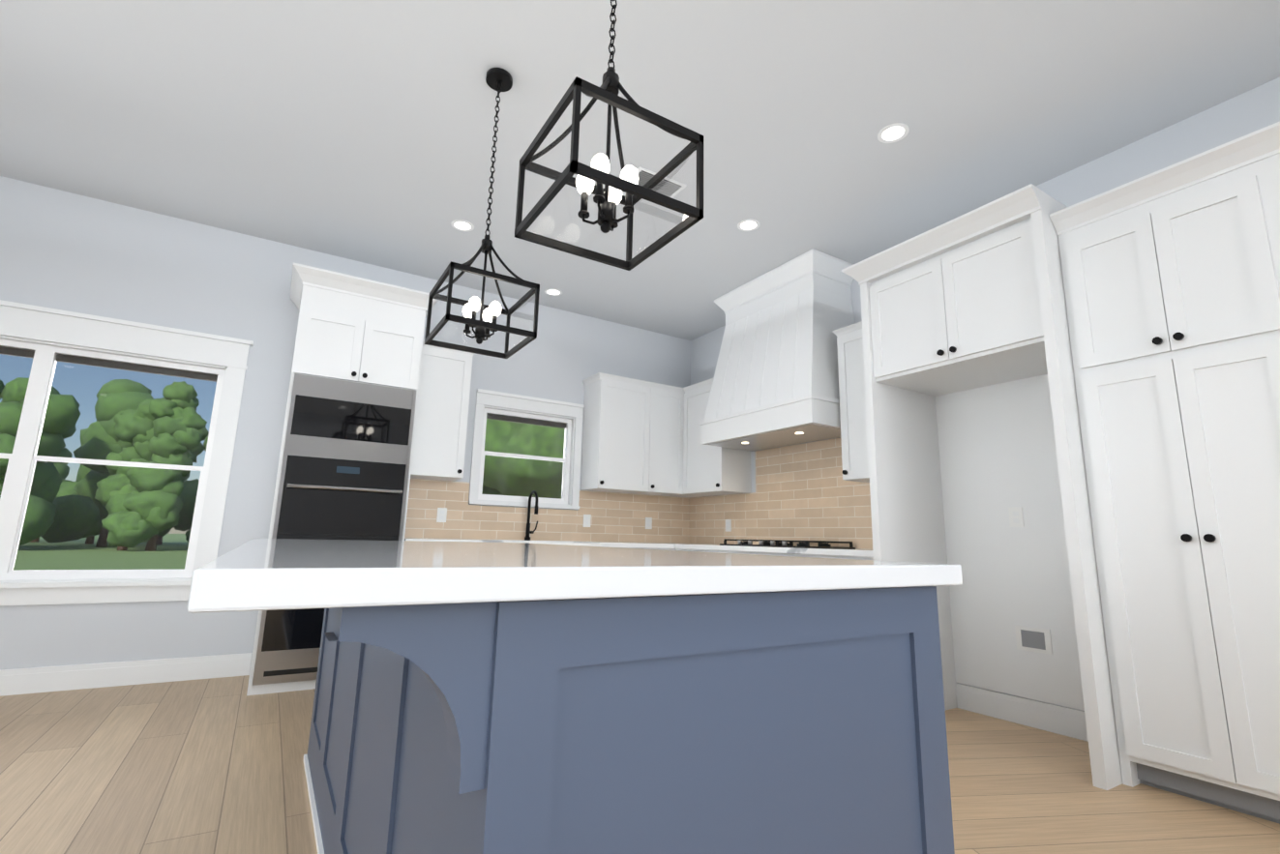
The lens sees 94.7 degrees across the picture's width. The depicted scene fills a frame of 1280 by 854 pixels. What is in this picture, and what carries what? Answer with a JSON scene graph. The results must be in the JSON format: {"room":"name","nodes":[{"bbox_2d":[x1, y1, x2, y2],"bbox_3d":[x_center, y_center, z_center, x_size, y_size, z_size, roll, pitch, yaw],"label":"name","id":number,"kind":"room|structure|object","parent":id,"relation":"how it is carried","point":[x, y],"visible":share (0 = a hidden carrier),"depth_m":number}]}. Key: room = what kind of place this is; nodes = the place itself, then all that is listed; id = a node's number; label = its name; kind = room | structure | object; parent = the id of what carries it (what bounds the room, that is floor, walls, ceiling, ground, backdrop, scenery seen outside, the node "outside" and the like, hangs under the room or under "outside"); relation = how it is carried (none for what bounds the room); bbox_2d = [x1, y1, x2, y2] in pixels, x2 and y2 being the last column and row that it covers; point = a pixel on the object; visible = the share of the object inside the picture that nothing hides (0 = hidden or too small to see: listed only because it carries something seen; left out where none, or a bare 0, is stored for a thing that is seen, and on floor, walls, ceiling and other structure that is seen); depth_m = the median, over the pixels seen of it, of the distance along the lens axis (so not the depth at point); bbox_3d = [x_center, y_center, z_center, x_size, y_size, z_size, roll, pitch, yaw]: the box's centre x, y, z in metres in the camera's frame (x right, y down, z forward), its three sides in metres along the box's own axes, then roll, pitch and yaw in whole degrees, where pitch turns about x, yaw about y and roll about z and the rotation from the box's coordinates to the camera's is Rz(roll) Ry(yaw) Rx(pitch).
{"room":"kitchen","nodes":[
{"label":"kitchen","id":0,"kind":"room"},
{"bbox_2d":[0,176,690,670],"bbox_3d":[-2.712,0.159,4.356,7.900,3.120,0.200,8,-13,-31],"label":"wall","id":1,"kind":"structure","parent":0,"point":[74,252],"depth_m":4.14},
{"bbox_2d":[0,653,252,696],"bbox_3d":[-4.261,1.389,3.035,3.798,0.140,0.020,8,-13,-31],"label":"baseboard","id":2,"kind":"structure","parent":1,"relation":"attached to","point":[30,680],"depth_m":3.65},
{"bbox_2d":[0,299,253,605],"bbox_3d":[-3.776,0.150,3.607,2.160,1.810,0.165,8,-13,-31],"label":"window","id":3,"kind":"structure","parent":1,"relation":"in","point":[46,340],"depth_m":3.81},
{"bbox_2d":[413,344,474,481],"bbox_3d":[-1.649,-0.106,4.742,0.438,1.031,0.347,8,-13,-31],"label":"upper cabinet","id":4,"kind":"object","parent":1,"relation":"attached to","point":[445,390],"depth_m":4.62},
{"bbox_2d":[468,388,584,509],"bbox_3d":[-1.019,0.226,5.335,1.020,0.990,0.155,8,-13,-31],"label":"window","id":5,"kind":"structure","parent":1,"relation":"in","point":[567,417],"depth_m":5.35},
{"bbox_2d":[579,373,645,497],"bbox_3d":[-0.203,0.093,5.616,0.595,1.031,0.347,8,-13,-31],"label":"upper cabinet","id":6,"kind":"object","parent":1,"relation":"attached to","point":[613,427],"depth_m":5.45},
{"bbox_2d":[637,381,687,497],"bbox_3d":[0.163,0.137,5.802,0.466,1.031,0.409,8,-13,-31],"label":"upper cabinet","id":7,"kind":"object","parent":1,"relation":"attached to","point":[663,457],"depth_m":5.69},
{"bbox_2d":[521,539,552,543],"bbox_3d":[-0.935,1.092,4.999,0.820,0.237,0.023,8,-13,-31],"label":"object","id":8,"kind":"structure","parent":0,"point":[522,541],"depth_m":5.06},
{"bbox_2d":[409,539,672,547],"bbox_3d":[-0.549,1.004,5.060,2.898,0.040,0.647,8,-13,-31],"label":"countertop","id":9,"kind":"structure","parent":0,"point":[604,542],"depth_m":4.95},
{"bbox_2d":[0,675,1279,853],"bbox_3d":[0.379,1.199,0.762,9.700,0.120,9.170,8,-13,-31],"label":"floor","id":10,"kind":"structure","parent":0,"point":[209,766],"depth_m":2.31},
{"bbox_2d":[246,268,428,695],"bbox_3d":[-2.111,0.374,4.189,0.800,2.663,0.644,8,-13,-31],"label":"tall cabinet","id":11,"kind":"object","parent":10,"relation":"on","point":[347,460],"depth_m":3.97},
{"bbox_2d":[303,589,954,853],"bbox_3d":[-0.487,0.867,1.828,1.117,0.890,2.374,8,-13,-31],"label":"kitchen island","id":12,"kind":"object","parent":10,"relation":"on","point":[497,698],"depth_m":0.90},
{"bbox_2d":[187,538,962,613],"bbox_3d":[-0.519,0.403,1.883,1.260,0.040,2.420,8,-13,-31],"label":"island countertop","id":13,"kind":"structure","parent":12,"relation":"on","point":[333,576],"depth_m":0.80},
{"bbox_2d":[624,547,664,550],"bbox_3d":[-0.256,1.503,5.163,0.678,0.890,0.638,8,-13,-31],"label":"base cabinet","id":14,"kind":"object","parent":10,"relation":"on","point":[663,549],"depth_m":5.09},
{"bbox_2d":[676,547,707,552],"bbox_3d":[0.690,1.514,5.104,0.628,0.890,0.513,8,-13,-31],"label":"base cabinet","id":15,"kind":"object","parent":10,"relation":"on","point":[677,549],"depth_m":5.12},
{"bbox_2d":[707,551,803,557],"bbox_3d":[1.097,1.401,4.458,0.628,0.890,1.030,8,-13,-31],"label":"base cabinet","id":16,"kind":"object","parent":10,"relation":"on","point":[741,552],"depth_m":4.37},
{"bbox_2d":[803,555,954,710],"bbox_3d":[1.514,1.285,3.795,0.628,0.890,0.553,8,-13,-31],"label":"base cabinet","id":17,"kind":"object","parent":10,"relation":"on","point":[941,591],"depth_m":3.62},
{"bbox_2d":[672,543,939,559],"bbox_3d":[1.119,0.937,4.507,0.648,0.040,2.058,8,-13,-31],"label":"countertop","id":18,"kind":"structure","parent":17,"relation":"on","point":[858,552],"depth_m":4.00},
{"bbox_2d":[718,539,858,547],"bbox_3d":[1.110,0.900,4.554,0.520,0.050,0.910,8,-13,-31],"label":"cooktop","id":19,"kind":"object","parent":18,"relation":"in","point":[741,543],"depth_m":4.42},
{"bbox_2d":[1047,133,1279,824],"bbox_3d":[2.483,0.218,2.514,0.548,2.554,0.798,8,-13,-31],"label":"tall cabinet","id":20,"kind":"object","parent":10,"relation":"on","point":[1169,288],"depth_m":2.42},
{"bbox_2d":[0,0,1279,340],"bbox_3d":[0.453,-1.984,1.365,9.700,0.120,9.170,8,-13,-31],"label":"ceiling","id":21,"kind":"structure","parent":0,"point":[358,130],"depth_m":3.04},
{"bbox_2d":[450,219,474,231],"bbox_3d":[-1.255,-1.426,4.176,0.154,0.004,0.154,10,-14,-40],"label":"recessed light","id":22,"kind":"object","parent":21,"relation":"in","point":[461,224],"depth_m":4.17},
{"bbox_2d":[424,67,539,358],"bbox_3d":[-0.686,-1.016,2.695,0.380,1.331,0.380,8,-13,-31],"label":"pendant lantern","id":23,"kind":"object","parent":21,"relation":"hanging from","point":[498,79],"visible":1,"depth_m":2.61},
{"bbox_2d":[544,288,562,296],"bbox_3d":[-0.774,-1.206,5.277,0.154,0.004,0.154,-5,-13,31],"label":"recessed light","id":24,"kind":"object","parent":21,"relation":"in","point":[550,291],"depth_m":5.28},
{"bbox_2d":[514,0,703,270],"bbox_3d":[-0.080,-1.184,1.732,0.380,1.331,0.380,8,-13,-31],"label":"pendant lantern","id":25,"kind":"object","parent":21,"relation":"hanging from","point":[609,197],"visible":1,"depth_m":1.61},
{"bbox_2d":[636,166,686,197],"bbox_3d":[0.097,-1.496,3.630,0.340,0.008,0.180,8,-13,-31],"label":"ceiling vent","id":26,"kind":"object","parent":21,"relation":"in","point":[644,177],"depth_m":3.62},
{"bbox_2d":[737,218,759,231],"bbox_3d":[0.751,-1.397,4.084,0.154,0.004,0.154,10,-14,-40],"label":"recessed light","id":27,"kind":"object","parent":21,"relation":"in","point":[749,224],"depth_m":4.08},
{"bbox_2d":[877,122,909,143],"bbox_3d":[1.346,-1.562,3.138,0.154,0.004,0.154,10,-14,-40],"label":"recessed light","id":28,"kind":"object","parent":21,"relation":"in","point":[891,133],"depth_m":3.13},
{"bbox_2d":[690,77,1279,711],"bbox_3d":[2.922,-0.047,2.581,0.200,3.120,8.770,8,-13,-31],"label":"wall","id":29,"kind":"structure","parent":0,"point":[1252,110],"depth_m":3.11},
{"bbox_2d":[684,382,753,497],"bbox_3d":[0.702,0.118,5.633,0.389,1.031,0.608,8,-13,-31],"label":"upper cabinet","id":30,"kind":"object","parent":29,"relation":"attached to","point":[708,471],"depth_m":5.47},
{"bbox_2d":[699,248,865,454],"bbox_3d":[1.133,-0.562,4.860,0.612,1.338,1.244,8,-13,-31],"label":"range hood","id":31,"kind":"object","parent":29,"relation":"attached to","point":[773,384],"depth_m":4.58},
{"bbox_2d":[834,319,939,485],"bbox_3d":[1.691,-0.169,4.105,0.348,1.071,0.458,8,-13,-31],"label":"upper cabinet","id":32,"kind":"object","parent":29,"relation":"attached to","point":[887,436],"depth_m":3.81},
{"bbox_2d":[865,199,1067,400],"bbox_3d":[1.973,-0.663,3.459,0.648,0.713,0.960,8,-13,-31],"label":"upper cabinet","id":33,"kind":"object","parent":29,"relation":"attached to","point":[972,309],"depth_m":3.22},
{"bbox_2d":[955,683,1088,742],"bbox_3d":[3.523,1.201,1.091,0.020,0.140,6.008,8,-13,-31],"label":"baseboard","id":34,"kind":"structure","parent":29,"relation":"attached to","point":[1055,719],"depth_m":3.28},
{"label":"outside","id":35,"kind":"structure","parent":0,"visible":0},
{"bbox_2d":[13,534,188,570],"bbox_3d":[-38.178,15.261,77.893,200.000,0.100,164.730,8,-13,-31],"label":"ground","id":36,"kind":"structure","parent":35,"point":[105,556],"depth_m":26.34},
{"bbox_2d":[0,377,565,551],"bbox_3d":[-17.752,1.138,35.980,192.518,13.855,55.085,8,-13,-31],"label":"trees","id":37,"kind":"object","parent":36,"relation":"on","point":[118,454],"depth_m":33.42}
]}

